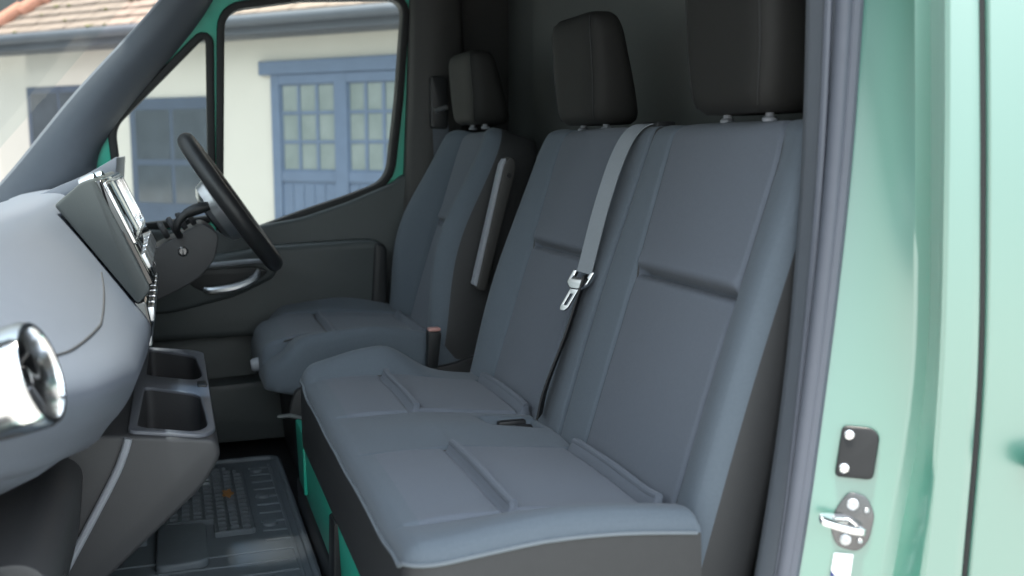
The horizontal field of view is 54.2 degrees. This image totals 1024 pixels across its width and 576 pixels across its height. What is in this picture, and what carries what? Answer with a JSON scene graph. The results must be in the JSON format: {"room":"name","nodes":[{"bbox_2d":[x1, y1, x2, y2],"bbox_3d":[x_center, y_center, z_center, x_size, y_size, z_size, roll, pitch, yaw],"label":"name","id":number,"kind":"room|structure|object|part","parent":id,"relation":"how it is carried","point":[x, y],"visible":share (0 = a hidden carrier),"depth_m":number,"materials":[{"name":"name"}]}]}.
{"room":"vehicle interior","nodes":[
{"label":"vehicle interior","id":0,"kind":"room"},
{"bbox_2d":[0,0,212,202],"bbox_3d":[-1.073,-0.485,2.548,0.780,0.860,0.129,-2,8,-11],"label":"trim","id":1,"kind":"structure","parent":0,"point":[68,148],"depth_m":2.52,"materials":[{"name":"grey plastic"}]},
{"bbox_2d":[218,437,322,575],"bbox_3d":[-0.596,0.569,1.938,1.950,0.060,1.930,-3,8,-18],"label":"floor","id":2,"kind":"structure","parent":0,"point":[278,447],"depth_m":2.66,"materials":[{"name":"black plastic"}]},
{"bbox_2d":[109,455,321,575],"bbox_3d":[-0.712,0.548,1.781,0.732,0.024,1.495,-3,8,-18],"label":"floor mat","id":3,"kind":"object","parent":2,"relation":"on","point":[259,530],"visible":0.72,"depth_m":2.06,"materials":[{"name":"rubber"}]},
{"bbox_2d":[222,489,233,497],"bbox_3d":[-0.646,0.468,2.277,0.027,0.002,0.060,-3,8,-18],"label":"dry leaf","id":4,"kind":"object","parent":3,"relation":"on","point":[228,493],"visible":1,"depth_m":2.27,"materials":[{"name":"brown plant"}]},
{"bbox_2d":[250,50,535,474],"bbox_3d":[-0.315,-0.066,2.509,0.682,1.040,0.576,-3,8,-18],"label":"seat","id":5,"kind":"object","parent":2,"relation":"on","point":[454,229],"visible":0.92,"depth_m":2.37,"materials":[{"name":"fabric"}]},
{"bbox_3d":[-0.615,0.184,2.427,0.039,0.035,0.032,-3,8,-18],"label":"adjuster knob","id":6,"kind":"part","parent":5,"relation":"part of","materials":[{"name":"grey plastic"}]},
{"bbox_2d":[251,297,459,394],"bbox_3d":[-0.381,0.139,2.543,0.522,0.167,0.518,-3,8,-18],"label":"seat cushion","id":7,"kind":"object","parent":5,"relation":"on","point":[296,336],"depth_m":2.35,"materials":[{"name":"fabric"}]},
{"bbox_3d":[-0.138,-0.124,2.591,0.289,0.570,0.521,-3,8,-18],"label":"backrest","id":8,"kind":"part","parent":5,"relation":"part of","materials":[{"name":"fabric"}]},
{"bbox_3d":[-0.102,-0.430,2.618,0.022,0.032,0.022,-3,8,-18],"label":"headrest post","id":9,"kind":"part","parent":5,"relation":"part of","materials":[{"name":"silver metal"}]},
{"bbox_3d":[-0.067,-0.416,2.514,0.022,0.032,0.022,-3,8,-18],"label":"headrest post","id":10,"kind":"part","parent":5,"relation":"part of","materials":[{"name":"silver metal"}]},
{"bbox_3d":[-0.041,-0.148,2.307,0.093,0.306,0.038,-3,8,-18],"label":"armrest","id":11,"kind":"part","parent":5,"relation":"part of","materials":[{"name":"grey plastic"}]},
{"bbox_2d":[277,0,805,575],"bbox_3d":[-0.023,0.023,1.709,0.648,1.084,1.187,-3,8,-21],"label":"bench","id":12,"kind":"object","parent":2,"relation":"on","point":[650,450],"visible":0.94,"depth_m":1.41,"materials":[{"name":"fabric"}]},
{"bbox_3d":[-0.442,0.259,2.015,0.060,0.013,0.019,0,8,0],"label":"lever","id":13,"kind":"part","parent":12,"relation":"part of","materials":[{"name":"plastic"}]},
{"bbox_3d":[-0.283,0.476,1.696,0.053,0.190,1.140,-3,8,-18],"label":"kick trim","id":14,"kind":"part","parent":12,"relation":"part of","materials":[{"name":"black plastic"}]},
{"bbox_2d":[301,345,700,575],"bbox_3d":[-0.099,0.269,1.607,0.363,0.194,0.978,-3,8,-18],"label":"seat cushion","id":15,"kind":"object","parent":12,"relation":"on","point":[420,470],"depth_m":1.37,"materials":[{"name":"fabric"}]},
{"bbox_3d":[0.085,0.017,1.917,0.274,0.642,0.540,-3,8,-18],"label":"backrest","id":16,"kind":"part","parent":12,"relation":"part of","materials":[{"name":"fabric"}]},
{"bbox_3d":[0.141,-0.325,1.974,0.022,0.032,0.022,-3,8,-18],"label":"headrest post","id":17,"kind":"part","parent":12,"relation":"part of","materials":[{"name":"silver metal"}]},
{"bbox_2d":[536,121,674,419],"bbox_3d":[0.152,-0.029,1.700,0.238,0.502,0.072,-3,8,-18],"label":"belt","id":18,"kind":"object","parent":12,"relation":"on","point":[576,284],"visible":0.96,"depth_m":1.68,"materials":[{"name":"grey fabric"}]},
{"bbox_3d":[0.176,-0.311,1.871,0.022,0.032,0.022,-3,8,-18],"label":"headrest post","id":19,"kind":"part","parent":12,"relation":"part of","materials":[{"name":"silver metal"}]},
{"bbox_3d":[0.247,0.083,1.450,0.268,0.641,0.460,-3,8,-18],"label":"backrest","id":20,"kind":"part","parent":12,"relation":"part of","materials":[{"name":"fabric"}]},
{"bbox_3d":[0.315,-0.256,1.459,0.022,0.032,0.022,-3,8,-18],"label":"headrest post","id":21,"kind":"part","parent":12,"relation":"part of","materials":[{"name":"silver metal"}]},
{"bbox_3d":[0.350,-0.242,1.356,0.022,0.032,0.022,-3,8,-18],"label":"headrest post","id":22,"kind":"part","parent":12,"relation":"part of","materials":[{"name":"silver metal"}]},
{"bbox_2d":[403,0,508,213],"bbox_3d":[-0.158,-0.292,2.933,0.415,1.470,0.178,-3,8,-18],"label":"pillar","id":23,"kind":"structure","parent":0,"point":[439,30],"depth_m":2.79,"materials":[{"name":"black plastic"}]},
{"bbox_2d":[96,0,408,442],"bbox_3d":[-0.719,-0.189,2.682,1.075,1.337,0.206,-3,8,-18],"label":"door","id":24,"kind":"structure","parent":23,"relation":"in","point":[342,246],"depth_m":2.70,"materials":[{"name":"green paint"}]},
{"bbox_3d":[-0.729,-0.016,2.608,0.147,0.062,0.029,-3,8,-18],"label":"handle","id":25,"kind":"part","parent":24,"relation":"part of","materials":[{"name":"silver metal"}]},
{"bbox_3d":[-0.767,-0.059,2.607,0.306,0.026,0.014,-3,8,-18],"label":"pod trim","id":26,"kind":"part","parent":24,"relation":"part of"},
{"bbox_3d":[-0.741,-0.198,2.747,1.075,1.337,0.069,-3,8,-18],"label":"frame","id":27,"kind":"part","parent":24,"relation":"part of","materials":[{"name":"green paint"}]},
{"bbox_3d":[-0.675,-0.001,2.727,0.650,0.251,0.090,-3,8,-18],"label":"armrest","id":28,"kind":"part","parent":24,"relation":"part of","materials":[{"name":"plastic"}]},
{"bbox_3d":[-0.761,0.055,2.755,1.020,0.732,0.050,-3,8,-18],"label":"panel","id":29,"kind":"part","parent":24,"relation":"part of","materials":[{"name":"plastic"}]},
{"bbox_3d":[-0.384,-0.027,2.820,0.050,0.210,0.096,-3,8,-18],"label":"armrest","id":30,"kind":"part","parent":24,"relation":"part of","materials":[{"name":"black plastic"}]},
{"bbox_2d":[429,76,448,155],"bbox_3d":[-0.194,-0.249,2.812,0.068,0.681,0.037,-3,8,-18],"label":"belt","id":31,"kind":"object","parent":23,"relation":"hanging from","point":[438,85],"visible":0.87,"depth_m":2.77,"materials":[{"name":"black plastic"}]},
{"bbox_2d":[508,0,802,575],"bbox_3d":[0.300,-0.178,2.118,0.043,1.470,1.970,-3,8,-18],"label":"wall","id":32,"kind":"structure","parent":0,"point":[654,30],"depth_m":2.16,"materials":[{"name":"black plastic"}]},
{"bbox_2d":[799,0,979,575],"bbox_3d":[0.380,0.055,1.132,0.293,1.420,0.172,-3,8,-18],"label":"door frame","id":33,"kind":"structure","parent":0,"point":[903,367],"depth_m":1.12,"materials":[{"name":"green paint"}]},
{"bbox_2d":[754,0,834,575],"bbox_3d":[0.342,0.009,1.208,0.300,1.350,0.116,-4,9,-24],"label":"trim","id":34,"kind":"structure","parent":33,"relation":"attached to","point":[767,553],"depth_m":1.20,"materials":[{"name":"grey plastic"}]},
{"bbox_2d":[773,0,863,575],"bbox_3d":[0.312,0.020,1.145,0.212,1.355,0.058,-6,10,-36],"label":"trim","id":35,"kind":"structure","parent":33,"relation":"attached to","point":[835,144],"depth_m":1.16,"materials":[{"name":"grey rubber"}]},
{"bbox_2d":[830,552,853,575],"bbox_3d":[0.383,0.321,1.160,0.025,0.028,0.005,2,8,14],"label":"sticker","id":36,"kind":"object","parent":33,"relation":"attached to","point":[841,562],"visible":1,"depth_m":1.16,"materials":[{"name":"white paper"}]},
{"bbox_2d":[819,492,873,550],"bbox_3d":[0.384,0.271,1.149,0.064,0.067,0.034,1,8,8],"label":"door latch","id":37,"kind":"object","parent":33,"relation":"in","point":[851,523],"depth_m":1.15,"materials":[{"name":"metal"}]},
{"bbox_2d":[835,426,878,479],"bbox_3d":[0.398,0.190,1.153,0.046,0.060,0.017,2,8,16],"label":"cover plate","id":38,"kind":"object","parent":33,"relation":"attached to","point":[858,445],"visible":1,"depth_m":1.15,"materials":[{"name":"black plastic"}]},
{"bbox_2d":[962,0,985,575],"bbox_3d":[0.487,0.059,1.099,0.062,1.421,0.031,3,9,22],"label":"trim","id":39,"kind":"structure","parent":33,"relation":"attached to","point":[982,36],"depth_m":1.08,"materials":[{"name":"black rubber"}]},
{"bbox_2d":[967,0,1023,575],"bbox_3d":[0.924,0.040,1.239,0.935,1.420,0.093,-3,8,-18],"label":"door","id":40,"kind":"structure","parent":33,"relation":"in","point":[997,533],"depth_m":1.09,"materials":[{"name":"green paint"}]},
{"label":"outside","id":41,"kind":"structure","parent":0,"visible":0},
{"bbox_3d":[-3.200,0.102,9.579,60.000,0.024,60.000,-3,8,-18],"label":"ground","id":42,"kind":"structure","parent":41,"visible":0},
{"bbox_2d":[0,0,398,224],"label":"window","id":43,"kind":"structure","parent":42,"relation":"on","point":[309,87],"depth_m":8.27,"materials":[{"name":"glass"}]},
{"bbox_3d":[-2.936,-0.724,8.771,1.040,1.860,0.050,4,9,28],"label":"door","id":44,"kind":"part","parent":43,"relation":"part of","materials":[{"name":"blue paint"}]},
{"bbox_3d":[-1.619,-0.671,8.064,0.578,1.948,0.046,4,9,28],"label":"door","id":45,"kind":"part","parent":43,"relation":"part of","materials":[{"name":"blue paint"}]},
{"bbox_3d":[-1.615,-1.272,7.988,0.550,0.720,0.019,4,9,28],"label":"pane","id":46,"kind":"part","parent":43,"relation":"part of","materials":[{"name":"clear glass"}]},
{"bbox_3d":[-1.335,-0.679,7.904,1.380,2.010,0.055,4,9,28],"label":"door frame","id":47,"kind":"part","parent":43,"relation":"part of","materials":[{"name":"blue paint"}]},
{"bbox_3d":[-1.045,-0.628,7.758,0.533,1.948,0.046,4,9,28],"label":"door","id":48,"kind":"part","parent":43,"relation":"part of","materials":[{"name":"blue paint"}]},
{"bbox_3d":[-1.041,-1.229,7.682,0.505,0.720,0.019,4,9,28],"label":"pane","id":49,"kind":"part","parent":43,"relation":"part of","materials":[{"name":"clear glass"}]},
{"bbox_3d":[-1.207,0.235,1.651,0.418,0.720,1.950,-3,8,-18],"label":"wall","id":50,"kind":"structure","parent":0,"visible":0},
{"bbox_2d":[0,156,217,575],"bbox_3d":[-0.878,0.170,1.669,0.811,0.759,2.050,-3,8,-18],"label":"dashboard","id":51,"kind":"object","parent":50,"relation":"attached to","point":[83,274],"visible":1,"depth_m":1.26,"materials":[{"name":"plastic"}]},
{"bbox_2d":[0,322,65,441],"bbox_3d":[-0.498,0.098,0.915,0.157,0.132,0.102,-1,8,-7],"label":"air vent","id":52,"kind":"object","parent":51,"relation":"attached to","point":[32,384],"depth_m":0.91,"materials":[{"name":"silver plastic"}]},
{"bbox_2d":[41,156,124,195],"bbox_3d":[-1.064,-0.217,2.346,0.284,0.179,0.420,-3,8,-18],"label":"hood","id":53,"kind":"object","parent":51,"relation":"attached to","point":[117,164],"depth_m":2.18,"materials":[{"name":"plastic"}]},
{"bbox_2d":[78,173,97,183],"bbox_3d":[-0.698,-0.172,1.654,0.035,0.036,0.034,-3,8,-18],"label":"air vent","id":54,"kind":"object","parent":51,"relation":"attached to","point":[90,175],"depth_m":1.64,"materials":[{"name":"silver metal"}]},
{"bbox_2d":[93,170,104,175],"bbox_3d":[-0.762,-0.199,1.842,0.035,0.036,0.034,-3,8,-18],"label":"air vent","id":55,"kind":"object","parent":51,"relation":"attached to","point":[98,173],"depth_m":1.83,"materials":[{"name":"silver metal"}]},
{"bbox_3d":[-0.709,0.035,1.916,0.047,0.101,0.560,-3,8,-18],"label":"switch panel","id":56,"kind":"part","parent":51,"relation":"part of","materials":[{"name":"grey plastic"}]},
{"bbox_2d":[68,347,219,575],"bbox_3d":[-0.781,0.352,1.902,0.411,0.364,0.743,-3,8,-18],"label":"console","id":57,"kind":"object","parent":51,"relation":"attached to","point":[162,446],"visible":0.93,"depth_m":1.59,"materials":[{"name":"plastic"}]},
{"bbox_3d":[-0.654,0.187,1.927,0.134,0.025,0.719,-3,8,-18],"label":"tray frame","id":58,"kind":"part","parent":57,"relation":"part of","materials":[{"name":"plastic"}]},
{"bbox_2d":[148,302,154,345],"bbox_3d":[-0.618,0.061,1.708,0.018,0.068,0.055,-3,8,-18],"label":"switch","id":59,"kind":"object","parent":51,"relation":"attached to","point":[151,305],"depth_m":1.68,"materials":[{"name":"silver metal"}]},
{"bbox_2d":[149,296,155,333],"bbox_3d":[-0.642,0.052,1.777,0.018,0.068,0.055,-3,8,-18],"label":"switch","id":60,"kind":"object","parent":51,"relation":"attached to","point":[151,298],"depth_m":1.77,"materials":[{"name":"silver metal"}]},
{"bbox_2d":[150,291,156,326],"bbox_3d":[-0.665,0.042,1.847,0.018,0.068,0.055,-3,8,-18],"label":"switch","id":61,"kind":"object","parent":51,"relation":"attached to","point":[152,293],"depth_m":1.83,"materials":[{"name":"silver metal"}]},
{"bbox_2d":[151,286,156,322],"bbox_3d":[-0.689,0.033,1.916,0.018,0.068,0.055,-3,8,-18],"label":"switch","id":62,"kind":"object","parent":51,"relation":"attached to","point":[153,288],"depth_m":1.90,"materials":[{"name":"silver metal"}]},
{"bbox_2d":[177,133,282,270],"bbox_3d":[-0.673,-0.204,2.396,0.232,0.332,0.390,-3,8,-18],"label":"steering wheel","id":63,"kind":"object","parent":51,"relation":"attached to","point":[229,215],"visible":0.99,"depth_m":2.26,"materials":[{"name":"plastic"}]}
]}

